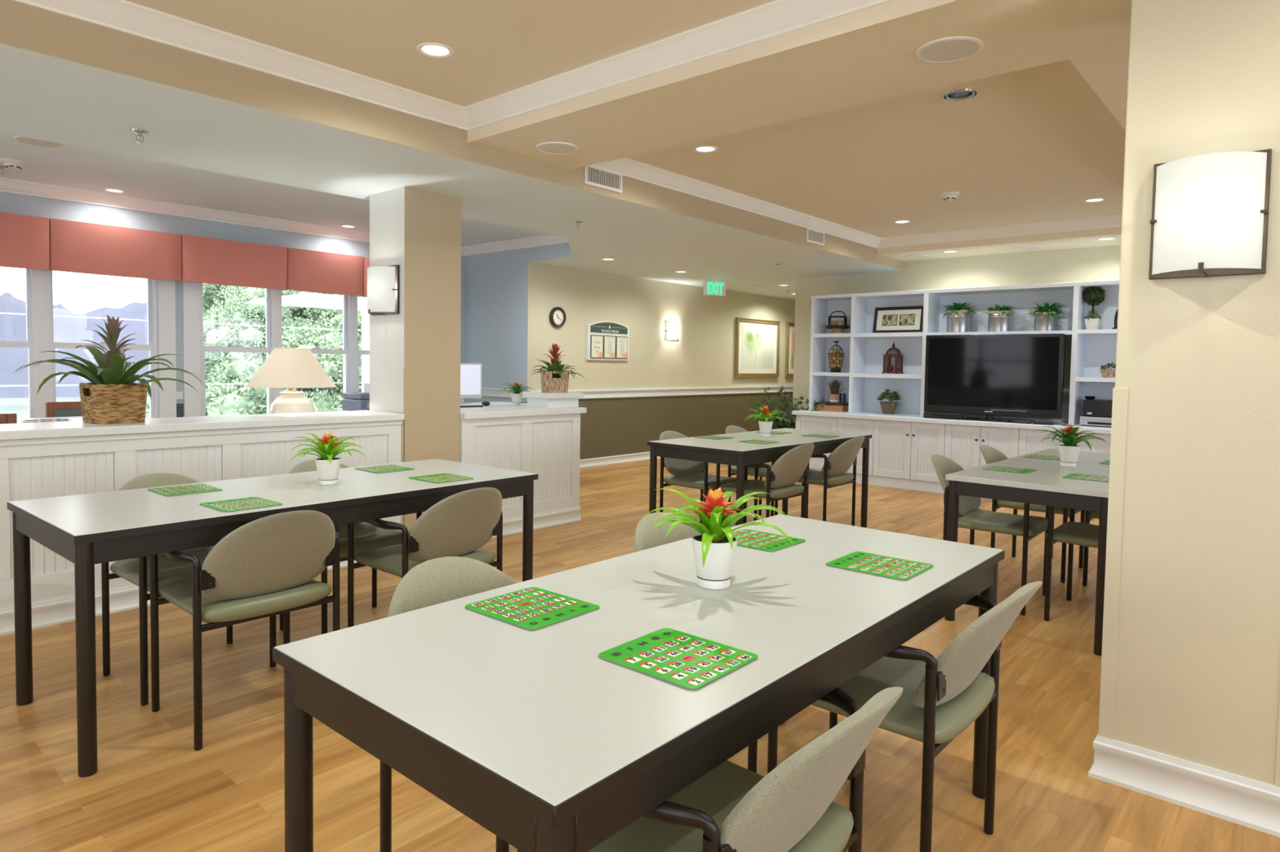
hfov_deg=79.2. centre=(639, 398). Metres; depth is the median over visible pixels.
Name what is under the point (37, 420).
card
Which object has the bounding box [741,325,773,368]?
print
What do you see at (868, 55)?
ceiling
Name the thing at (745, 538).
grid
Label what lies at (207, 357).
tree
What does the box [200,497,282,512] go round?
card
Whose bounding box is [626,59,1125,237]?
ceiling
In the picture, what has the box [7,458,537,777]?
table
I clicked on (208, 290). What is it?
tree
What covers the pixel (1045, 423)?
remote control
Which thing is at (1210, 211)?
wall sconce
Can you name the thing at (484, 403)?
computer mouse
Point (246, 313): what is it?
tree
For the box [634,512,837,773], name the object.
armchair
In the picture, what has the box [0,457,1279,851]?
floor
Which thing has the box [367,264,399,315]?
wall sconce
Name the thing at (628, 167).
trim
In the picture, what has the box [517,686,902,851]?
armchair
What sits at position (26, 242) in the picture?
valance
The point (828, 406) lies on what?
wooden box
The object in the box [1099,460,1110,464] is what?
card
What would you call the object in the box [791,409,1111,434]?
countertop
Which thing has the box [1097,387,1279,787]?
trim
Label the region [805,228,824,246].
ceiling vent
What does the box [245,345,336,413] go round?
table lamp
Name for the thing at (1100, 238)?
recessed light
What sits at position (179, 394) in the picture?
outlet band trim
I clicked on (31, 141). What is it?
ceiling speaker
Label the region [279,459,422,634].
armchair
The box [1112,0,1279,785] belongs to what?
pillar
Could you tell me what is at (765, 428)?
pot
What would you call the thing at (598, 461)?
baseboard
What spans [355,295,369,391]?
window
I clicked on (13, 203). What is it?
wall window
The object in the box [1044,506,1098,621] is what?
armchair
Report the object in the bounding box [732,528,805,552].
card
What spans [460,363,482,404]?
computer monitor
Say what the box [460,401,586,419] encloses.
countertop
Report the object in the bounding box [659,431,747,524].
armchair
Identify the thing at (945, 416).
grille
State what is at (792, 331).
print
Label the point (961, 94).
recessed light
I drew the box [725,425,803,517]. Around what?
armchair
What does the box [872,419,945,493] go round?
base cabinet
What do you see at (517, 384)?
flower
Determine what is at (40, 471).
wall
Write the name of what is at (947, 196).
smoke detector
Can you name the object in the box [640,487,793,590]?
bromeliad
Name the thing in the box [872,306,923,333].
framed picture
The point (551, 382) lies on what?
basket
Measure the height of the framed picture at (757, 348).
0.914 m
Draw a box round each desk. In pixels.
[459,391,586,519]
[520,401,583,407]
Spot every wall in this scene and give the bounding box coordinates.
[0,424,400,635]
[463,248,528,403]
[527,262,795,459]
[792,244,1120,422]
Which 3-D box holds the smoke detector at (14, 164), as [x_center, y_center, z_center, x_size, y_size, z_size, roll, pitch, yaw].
[-4.483,-1.669,5.542,0.150,0.052,0.150,3,3,41]
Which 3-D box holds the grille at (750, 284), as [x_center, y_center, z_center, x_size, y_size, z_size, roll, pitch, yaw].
[1.616,-1.556,10.616,0.217,0.002,0.217,-1,3,-35]
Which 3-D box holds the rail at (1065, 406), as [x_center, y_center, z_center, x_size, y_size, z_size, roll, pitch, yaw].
[3.903,0.125,8.150,1.580,0.183,0.020,3,3,41]
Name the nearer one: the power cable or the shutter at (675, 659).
the shutter at (675, 659)
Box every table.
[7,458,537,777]
[17,416,83,423]
[272,514,1004,851]
[647,427,871,528]
[944,448,1110,656]
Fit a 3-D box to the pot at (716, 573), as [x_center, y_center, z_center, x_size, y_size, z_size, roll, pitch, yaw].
[0.179,0.395,1.866,0.111,0.115,0.111,-1,3,-41]
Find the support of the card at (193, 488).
on the table at (86, 531)
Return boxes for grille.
[750,284,764,285]
[907,255,926,257]
[931,413,959,419]
[1017,247,1038,249]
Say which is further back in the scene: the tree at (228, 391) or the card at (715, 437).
the tree at (228, 391)
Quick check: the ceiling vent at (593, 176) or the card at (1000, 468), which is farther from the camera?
the ceiling vent at (593, 176)
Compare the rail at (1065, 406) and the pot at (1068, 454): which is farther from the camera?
the rail at (1065, 406)
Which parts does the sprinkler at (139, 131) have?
frame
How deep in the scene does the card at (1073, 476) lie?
3.83 m
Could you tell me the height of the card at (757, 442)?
0.004 m
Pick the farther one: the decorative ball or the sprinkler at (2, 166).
the decorative ball
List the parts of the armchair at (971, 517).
leg, backrest, leg, seat, leg, rail, leg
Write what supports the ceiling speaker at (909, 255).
attached to the ceiling at (868, 55)
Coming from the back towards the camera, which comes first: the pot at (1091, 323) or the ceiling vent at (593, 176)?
the pot at (1091, 323)
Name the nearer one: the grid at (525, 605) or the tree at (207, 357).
the grid at (525, 605)
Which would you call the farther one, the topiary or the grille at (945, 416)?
the grille at (945, 416)
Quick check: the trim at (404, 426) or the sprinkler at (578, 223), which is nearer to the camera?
the trim at (404, 426)
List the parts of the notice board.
sheet frame, sheet frame, sheet frame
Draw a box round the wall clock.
[549,306,566,327]
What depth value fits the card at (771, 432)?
6.15 m
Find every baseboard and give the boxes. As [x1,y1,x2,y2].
[490,506,581,538]
[579,451,660,467]
[1088,734,1279,837]
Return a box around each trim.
[0,177,568,256]
[0,420,401,446]
[11,0,893,131]
[176,391,183,399]
[398,368,408,531]
[589,157,1122,248]
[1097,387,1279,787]
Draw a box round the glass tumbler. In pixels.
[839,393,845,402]
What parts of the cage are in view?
post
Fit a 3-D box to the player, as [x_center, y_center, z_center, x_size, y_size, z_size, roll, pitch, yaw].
[4.382,0.221,7.228,0.430,0.088,0.302,3,3,41]
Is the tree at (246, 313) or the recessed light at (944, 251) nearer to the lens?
the recessed light at (944, 251)
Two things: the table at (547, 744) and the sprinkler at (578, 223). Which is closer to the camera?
the table at (547, 744)
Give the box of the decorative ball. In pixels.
[887,364,893,371]
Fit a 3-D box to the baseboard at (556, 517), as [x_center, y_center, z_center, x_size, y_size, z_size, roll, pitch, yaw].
[-0.857,0.945,5.828,0.023,0.115,1.147,3,3,41]
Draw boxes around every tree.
[145,332,361,418]
[202,283,295,321]
[203,291,328,387]
[204,285,326,369]
[204,356,214,386]
[222,380,360,413]
[284,290,367,364]
[297,308,361,390]
[357,343,361,365]
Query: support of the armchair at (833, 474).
on the floor
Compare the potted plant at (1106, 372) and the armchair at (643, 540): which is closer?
the armchair at (643, 540)
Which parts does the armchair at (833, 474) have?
leg, leg, armrest, seat, leg, rail, backrest, leg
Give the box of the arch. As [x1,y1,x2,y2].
[1111,308,1118,328]
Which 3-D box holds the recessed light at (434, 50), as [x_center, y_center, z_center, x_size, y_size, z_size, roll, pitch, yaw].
[-0.908,-1.568,3.437,0.160,0.056,0.160,3,3,41]
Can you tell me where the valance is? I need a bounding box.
[0,212,369,296]
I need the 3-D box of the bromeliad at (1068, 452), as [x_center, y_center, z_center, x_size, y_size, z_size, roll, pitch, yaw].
[2.406,0.261,4.310,0.338,0.237,0.375,0,3,-27]
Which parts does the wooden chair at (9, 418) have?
rail, post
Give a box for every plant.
[12,315,204,424]
[530,343,586,392]
[742,385,829,429]
[826,378,844,402]
[876,389,902,414]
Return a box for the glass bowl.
[1084,395,1095,399]
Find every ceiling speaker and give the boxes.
[13,135,65,147]
[536,142,578,154]
[906,254,928,257]
[915,35,983,62]
[1015,245,1039,249]
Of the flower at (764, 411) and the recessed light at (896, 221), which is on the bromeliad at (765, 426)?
the flower at (764, 411)
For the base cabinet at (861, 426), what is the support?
on the floor
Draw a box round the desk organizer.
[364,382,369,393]
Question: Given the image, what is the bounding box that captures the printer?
[342,391,369,410]
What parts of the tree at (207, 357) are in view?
crown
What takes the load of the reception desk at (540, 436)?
on the floor
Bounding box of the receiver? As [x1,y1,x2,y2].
[1082,399,1112,417]
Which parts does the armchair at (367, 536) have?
leg, leg, backrest, rail, seat, leg, leg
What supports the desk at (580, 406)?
attached to the reception desk at (540, 436)
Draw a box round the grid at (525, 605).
[475,590,577,621]
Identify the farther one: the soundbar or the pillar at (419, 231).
the soundbar
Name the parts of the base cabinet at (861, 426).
door, door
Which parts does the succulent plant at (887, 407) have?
pot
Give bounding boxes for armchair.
[101,472,276,706]
[149,510,340,751]
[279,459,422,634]
[347,487,502,627]
[379,556,517,851]
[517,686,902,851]
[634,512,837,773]
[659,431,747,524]
[715,443,814,520]
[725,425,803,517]
[767,581,1042,851]
[774,435,864,525]
[931,454,1048,615]
[980,444,1084,582]
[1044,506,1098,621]
[1082,511,1099,586]
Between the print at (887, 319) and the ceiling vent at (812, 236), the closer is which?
the ceiling vent at (812, 236)
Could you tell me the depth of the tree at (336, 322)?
19.62 m
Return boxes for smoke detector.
[0,158,26,169]
[939,191,959,200]
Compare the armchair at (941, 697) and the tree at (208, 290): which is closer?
the armchair at (941, 697)
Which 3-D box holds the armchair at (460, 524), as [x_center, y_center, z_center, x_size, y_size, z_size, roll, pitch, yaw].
[-0.873,0.729,3.291,0.599,0.768,0.574,3,3,40]
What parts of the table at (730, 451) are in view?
leg, leg, leg, leg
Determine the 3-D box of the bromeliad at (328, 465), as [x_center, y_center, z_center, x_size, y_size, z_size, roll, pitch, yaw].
[-1.333,0.255,3.277,0.311,0.223,0.347,2,3,20]
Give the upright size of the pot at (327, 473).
0.108 m
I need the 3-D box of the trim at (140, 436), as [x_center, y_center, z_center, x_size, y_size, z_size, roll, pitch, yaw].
[-3.438,0.224,2.851,0.010,0.027,5.757,3,3,41]
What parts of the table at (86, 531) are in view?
leg, leg, leg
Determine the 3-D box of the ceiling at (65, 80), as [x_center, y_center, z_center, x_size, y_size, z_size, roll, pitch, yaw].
[-0.246,-1.659,7.471,3.081,0.410,17.200,3,3,41]
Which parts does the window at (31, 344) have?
sash, sash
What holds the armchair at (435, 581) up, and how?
on the floor
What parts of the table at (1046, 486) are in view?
leg, leg, leg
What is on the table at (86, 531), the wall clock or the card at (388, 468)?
the card at (388, 468)
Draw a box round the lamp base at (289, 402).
[268,391,315,413]
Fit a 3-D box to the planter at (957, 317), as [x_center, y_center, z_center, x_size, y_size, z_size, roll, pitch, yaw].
[3.346,-0.853,8.119,0.400,0.336,0.399,3,3,41]
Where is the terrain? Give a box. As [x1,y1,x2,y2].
[0,395,150,418]
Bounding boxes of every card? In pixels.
[20,421,39,422]
[21,419,41,421]
[37,419,55,421]
[55,418,71,420]
[147,484,222,496]
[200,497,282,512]
[354,464,414,473]
[408,473,473,483]
[465,586,599,631]
[598,628,757,690]
[693,435,733,439]
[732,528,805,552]
[737,440,779,444]
[755,431,792,434]
[801,434,839,438]
[826,551,933,581]
[982,466,1036,474]
[1024,454,1060,460]
[1062,473,1109,482]
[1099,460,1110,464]
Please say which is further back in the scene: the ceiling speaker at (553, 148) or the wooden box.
the wooden box
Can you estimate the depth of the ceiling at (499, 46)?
3.23 m
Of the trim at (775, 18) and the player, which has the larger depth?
the player
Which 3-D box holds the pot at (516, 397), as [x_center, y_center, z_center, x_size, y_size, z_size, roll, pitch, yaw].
[-1.026,0.010,6.437,0.093,0.097,0.093,0,3,-28]
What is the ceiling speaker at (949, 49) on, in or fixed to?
attached to the ceiling at (868, 55)
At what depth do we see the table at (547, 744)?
1.37 m
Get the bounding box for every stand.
[333,409,346,411]
[825,311,849,333]
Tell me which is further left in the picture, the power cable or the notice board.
the notice board
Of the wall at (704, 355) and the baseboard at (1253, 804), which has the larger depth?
the wall at (704, 355)
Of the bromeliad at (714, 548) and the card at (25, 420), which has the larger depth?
the card at (25, 420)
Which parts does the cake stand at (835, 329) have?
handle, plate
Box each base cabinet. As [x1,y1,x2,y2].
[795,414,875,484]
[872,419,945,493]
[942,424,1019,499]
[1018,428,1111,456]
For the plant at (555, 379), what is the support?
on the reception desk at (540, 436)
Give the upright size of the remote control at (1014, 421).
0.022 m
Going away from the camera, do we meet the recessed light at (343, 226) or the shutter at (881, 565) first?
the shutter at (881, 565)
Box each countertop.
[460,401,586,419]
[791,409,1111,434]
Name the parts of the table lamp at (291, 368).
lamp shade, stem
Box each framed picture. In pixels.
[734,317,780,377]
[784,322,794,377]
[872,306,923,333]
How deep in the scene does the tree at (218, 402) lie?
15.16 m
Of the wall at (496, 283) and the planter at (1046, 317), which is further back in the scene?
the wall at (496, 283)
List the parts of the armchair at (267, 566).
leg, rail, armrest, leg, seat, rail, backrest, leg, leg, armrest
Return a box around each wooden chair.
[0,413,17,423]
[45,401,82,417]
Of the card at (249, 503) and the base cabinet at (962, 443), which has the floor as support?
the base cabinet at (962, 443)
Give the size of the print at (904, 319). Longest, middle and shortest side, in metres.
0.160 x 0.112 x 0.001 m
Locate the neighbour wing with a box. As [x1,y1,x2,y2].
[254,293,369,391]
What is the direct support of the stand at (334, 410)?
on the floor
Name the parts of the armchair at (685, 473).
leg, backrest, seat, leg, leg, leg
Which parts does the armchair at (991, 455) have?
leg, backrest, leg, seat, leg, leg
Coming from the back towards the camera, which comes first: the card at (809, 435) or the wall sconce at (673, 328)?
the wall sconce at (673, 328)
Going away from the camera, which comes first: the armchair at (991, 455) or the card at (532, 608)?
the card at (532, 608)
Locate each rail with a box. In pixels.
[527,385,793,399]
[962,403,1069,422]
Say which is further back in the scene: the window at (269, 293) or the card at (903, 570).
the window at (269, 293)
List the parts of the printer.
lid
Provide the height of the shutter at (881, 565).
0.001 m
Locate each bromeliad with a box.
[288,431,366,484]
[497,381,536,405]
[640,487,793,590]
[744,404,786,436]
[1034,423,1107,466]
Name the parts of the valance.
panel, panel, panel, panel, panel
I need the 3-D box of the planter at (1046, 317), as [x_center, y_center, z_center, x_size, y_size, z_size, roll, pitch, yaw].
[3.987,-0.805,7.581,0.440,0.308,0.394,-2,4,-44]
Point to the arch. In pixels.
(1117, 311)
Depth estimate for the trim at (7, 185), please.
7.24 m
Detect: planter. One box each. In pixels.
[938,302,977,332]
[981,304,1017,331]
[1024,302,1070,331]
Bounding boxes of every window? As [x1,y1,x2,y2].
[0,191,525,417]
[0,268,39,417]
[46,270,158,418]
[200,283,275,416]
[278,288,351,396]
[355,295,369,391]
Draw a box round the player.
[1080,415,1111,426]
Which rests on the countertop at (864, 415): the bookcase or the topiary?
the bookcase
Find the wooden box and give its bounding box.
[815,401,848,412]
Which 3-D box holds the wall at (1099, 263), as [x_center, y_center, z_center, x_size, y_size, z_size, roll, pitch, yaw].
[5.035,-0.296,7.287,8.015,2.650,0.190,3,3,41]
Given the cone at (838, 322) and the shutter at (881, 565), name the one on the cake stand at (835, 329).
the cone at (838, 322)
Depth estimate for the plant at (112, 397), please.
3.97 m
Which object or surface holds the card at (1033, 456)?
on the table at (1046, 486)
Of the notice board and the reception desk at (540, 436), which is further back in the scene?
the notice board
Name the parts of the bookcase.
shelf, shelf, panel, shelf, shelf, panel, shelf, panel, shelf, shelf, panel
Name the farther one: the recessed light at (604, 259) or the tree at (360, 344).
the tree at (360, 344)
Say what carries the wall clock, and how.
attached to the wall at (704, 355)
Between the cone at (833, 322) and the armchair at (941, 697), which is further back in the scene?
the cone at (833, 322)
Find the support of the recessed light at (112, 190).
in the ceiling at (68, 166)
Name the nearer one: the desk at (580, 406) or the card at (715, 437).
the card at (715, 437)
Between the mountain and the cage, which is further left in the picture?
the mountain
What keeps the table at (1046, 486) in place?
on the floor
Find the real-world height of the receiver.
0.149 m
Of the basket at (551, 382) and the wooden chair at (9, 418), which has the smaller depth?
the wooden chair at (9, 418)
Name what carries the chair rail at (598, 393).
attached to the wall at (704, 355)
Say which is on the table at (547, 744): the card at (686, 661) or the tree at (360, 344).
the card at (686, 661)
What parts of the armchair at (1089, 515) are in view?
leg, seat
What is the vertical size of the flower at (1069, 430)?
0.132 m
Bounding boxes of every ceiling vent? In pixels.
[584,165,622,193]
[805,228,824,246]
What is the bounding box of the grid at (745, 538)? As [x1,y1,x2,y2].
[733,530,787,546]
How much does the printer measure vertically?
0.185 m
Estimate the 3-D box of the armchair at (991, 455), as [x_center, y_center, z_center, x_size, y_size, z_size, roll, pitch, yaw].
[2.501,0.707,4.983,0.599,0.768,0.574,3,3,41]
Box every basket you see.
[79,385,147,424]
[540,372,568,392]
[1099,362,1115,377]
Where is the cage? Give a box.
[882,342,902,373]
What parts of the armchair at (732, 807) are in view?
armrest, leg, seat, backrest, armrest, rail, leg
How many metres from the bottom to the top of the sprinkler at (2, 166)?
0.058 m
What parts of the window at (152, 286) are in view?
sash, sash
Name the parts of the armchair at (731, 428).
leg, backrest, seat, leg, leg, leg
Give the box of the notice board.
[586,320,629,360]
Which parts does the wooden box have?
lid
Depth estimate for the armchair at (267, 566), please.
2.61 m
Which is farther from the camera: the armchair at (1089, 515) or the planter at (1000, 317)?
the planter at (1000, 317)
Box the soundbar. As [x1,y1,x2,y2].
[923,412,963,420]
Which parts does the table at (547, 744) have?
leg, leg, leg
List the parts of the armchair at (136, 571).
leg, rail, leg, rail, seat, backrest, leg, leg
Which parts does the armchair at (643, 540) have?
backrest, leg, leg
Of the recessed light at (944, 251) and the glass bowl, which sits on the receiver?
the glass bowl
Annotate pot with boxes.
[315,457,341,484]
[511,393,522,405]
[691,533,737,590]
[758,420,773,436]
[1057,444,1080,466]
[1084,318,1101,329]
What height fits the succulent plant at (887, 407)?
0.274 m
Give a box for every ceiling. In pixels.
[0,0,903,300]
[0,132,551,246]
[125,0,775,106]
[467,0,1131,262]
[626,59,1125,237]
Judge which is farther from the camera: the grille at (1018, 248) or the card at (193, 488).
the grille at (1018, 248)
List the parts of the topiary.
crown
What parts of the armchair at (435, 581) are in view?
leg, backrest, leg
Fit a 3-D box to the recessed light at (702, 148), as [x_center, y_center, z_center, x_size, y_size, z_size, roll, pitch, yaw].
[0.419,-1.614,4.943,0.160,0.056,0.160,3,3,41]
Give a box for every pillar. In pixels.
[369,186,461,533]
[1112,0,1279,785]
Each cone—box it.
[830,320,835,325]
[836,320,841,325]
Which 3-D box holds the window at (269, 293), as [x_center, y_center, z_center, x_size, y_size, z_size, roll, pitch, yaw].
[-3.942,-0.483,7.554,0.140,1.480,0.703,3,3,41]
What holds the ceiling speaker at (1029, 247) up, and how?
attached to the ceiling at (868, 55)
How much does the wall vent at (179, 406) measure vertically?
0.140 m
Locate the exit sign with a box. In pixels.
[702,278,725,296]
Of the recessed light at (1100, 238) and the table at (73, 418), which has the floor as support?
the table at (73, 418)
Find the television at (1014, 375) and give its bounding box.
[924,333,1065,422]
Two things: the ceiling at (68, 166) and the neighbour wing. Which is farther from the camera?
the neighbour wing
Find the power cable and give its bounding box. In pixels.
[965,417,1013,421]
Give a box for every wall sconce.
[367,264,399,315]
[664,320,680,341]
[1149,148,1271,279]
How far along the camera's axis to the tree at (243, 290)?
24.19 m
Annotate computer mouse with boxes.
[481,401,489,405]
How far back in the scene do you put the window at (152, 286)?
6.92 m
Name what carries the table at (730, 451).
on the floor
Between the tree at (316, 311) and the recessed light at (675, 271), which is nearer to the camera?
the recessed light at (675, 271)
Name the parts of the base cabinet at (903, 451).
door, door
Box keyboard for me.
[460,404,483,407]
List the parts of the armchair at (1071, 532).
leg, leg, seat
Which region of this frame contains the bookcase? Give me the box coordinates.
[808,280,1119,425]
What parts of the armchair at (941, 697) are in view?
leg, seat, armrest, leg, rail, backrest, armrest, leg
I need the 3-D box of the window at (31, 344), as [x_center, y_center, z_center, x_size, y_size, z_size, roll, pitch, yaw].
[-5.234,-0.439,6.076,0.140,1.480,0.790,3,3,41]
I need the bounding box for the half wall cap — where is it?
[0,410,404,440]
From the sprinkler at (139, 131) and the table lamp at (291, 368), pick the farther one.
the table lamp at (291, 368)
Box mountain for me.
[0,292,149,398]
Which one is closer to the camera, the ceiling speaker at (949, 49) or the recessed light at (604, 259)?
the ceiling speaker at (949, 49)
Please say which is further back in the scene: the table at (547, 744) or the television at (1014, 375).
the television at (1014, 375)
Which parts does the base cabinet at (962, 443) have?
door, door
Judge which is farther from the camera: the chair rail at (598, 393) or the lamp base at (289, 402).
the chair rail at (598, 393)
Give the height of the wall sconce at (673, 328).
0.270 m
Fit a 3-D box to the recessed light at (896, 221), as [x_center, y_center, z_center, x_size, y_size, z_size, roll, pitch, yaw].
[2.473,-1.685,7.298,0.160,0.056,0.160,3,3,41]
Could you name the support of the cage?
on the bookcase
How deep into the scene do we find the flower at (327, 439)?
3.27 m
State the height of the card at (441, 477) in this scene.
0.004 m
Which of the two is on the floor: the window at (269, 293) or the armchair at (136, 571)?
the armchair at (136, 571)
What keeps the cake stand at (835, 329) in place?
on the bookcase
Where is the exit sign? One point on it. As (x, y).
(714, 287)
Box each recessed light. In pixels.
[103,188,125,193]
[339,225,355,227]
[416,42,453,57]
[600,257,615,260]
[674,271,687,272]
[693,145,718,152]
[893,220,911,223]
[942,88,977,101]
[942,250,958,253]
[1083,197,1106,202]
[1096,237,1116,240]
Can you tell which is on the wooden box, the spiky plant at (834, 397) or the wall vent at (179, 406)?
the spiky plant at (834, 397)
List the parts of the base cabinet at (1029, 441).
door, door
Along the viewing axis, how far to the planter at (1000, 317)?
7.78 m
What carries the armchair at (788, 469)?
on the floor
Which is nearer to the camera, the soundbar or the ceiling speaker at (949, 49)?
the ceiling speaker at (949, 49)
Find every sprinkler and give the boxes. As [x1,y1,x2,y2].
[0,164,7,174]
[130,128,148,143]
[573,221,582,229]
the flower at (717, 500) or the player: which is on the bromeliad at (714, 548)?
the flower at (717, 500)
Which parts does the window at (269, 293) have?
sash, sash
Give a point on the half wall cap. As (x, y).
(22, 431)
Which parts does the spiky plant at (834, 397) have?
pot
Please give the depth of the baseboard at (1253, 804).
2.27 m
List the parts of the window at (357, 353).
sash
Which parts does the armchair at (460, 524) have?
leg, rail, armrest, leg, seat, backrest, rail, leg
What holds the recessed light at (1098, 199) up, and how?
in the ceiling at (1034, 144)
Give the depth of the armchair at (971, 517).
4.25 m
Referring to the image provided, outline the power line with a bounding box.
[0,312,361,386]
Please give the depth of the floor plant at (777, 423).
9.24 m
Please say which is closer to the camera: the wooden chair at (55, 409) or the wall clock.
the wooden chair at (55, 409)
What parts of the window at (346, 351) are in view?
sash, sash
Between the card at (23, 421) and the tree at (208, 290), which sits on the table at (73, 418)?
the card at (23, 421)
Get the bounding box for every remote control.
[1011,420,1031,424]
[1032,420,1053,425]
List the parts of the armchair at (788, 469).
leg, leg, armrest, seat, leg, rail, backrest, leg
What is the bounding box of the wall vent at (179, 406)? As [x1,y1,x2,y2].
[176,403,182,417]
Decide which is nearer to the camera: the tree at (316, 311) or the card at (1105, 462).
the card at (1105, 462)
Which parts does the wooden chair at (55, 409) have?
post, rail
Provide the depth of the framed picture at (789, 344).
13.00 m
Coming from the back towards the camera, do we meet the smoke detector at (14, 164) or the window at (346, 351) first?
the window at (346, 351)
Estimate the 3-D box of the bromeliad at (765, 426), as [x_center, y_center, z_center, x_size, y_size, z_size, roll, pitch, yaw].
[0.972,0.171,5.872,0.344,0.235,0.318,2,3,17]
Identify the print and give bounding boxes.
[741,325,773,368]
[791,330,794,368]
[882,315,897,325]
[899,314,914,324]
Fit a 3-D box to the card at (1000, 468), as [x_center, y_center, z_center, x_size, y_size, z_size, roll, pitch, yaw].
[1.958,0.379,4.103,0.222,0.004,0.203,3,3,41]
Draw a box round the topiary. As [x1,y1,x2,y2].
[1082,286,1105,329]
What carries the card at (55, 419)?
on the table at (73, 418)
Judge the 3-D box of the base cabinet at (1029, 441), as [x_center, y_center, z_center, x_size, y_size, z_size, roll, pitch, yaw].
[4.155,0.655,7.403,0.814,0.712,0.778,3,3,41]
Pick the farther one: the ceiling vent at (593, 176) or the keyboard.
the keyboard
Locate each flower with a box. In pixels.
[315,431,342,460]
[511,381,521,386]
[688,487,742,542]
[759,404,772,415]
[1058,423,1082,435]

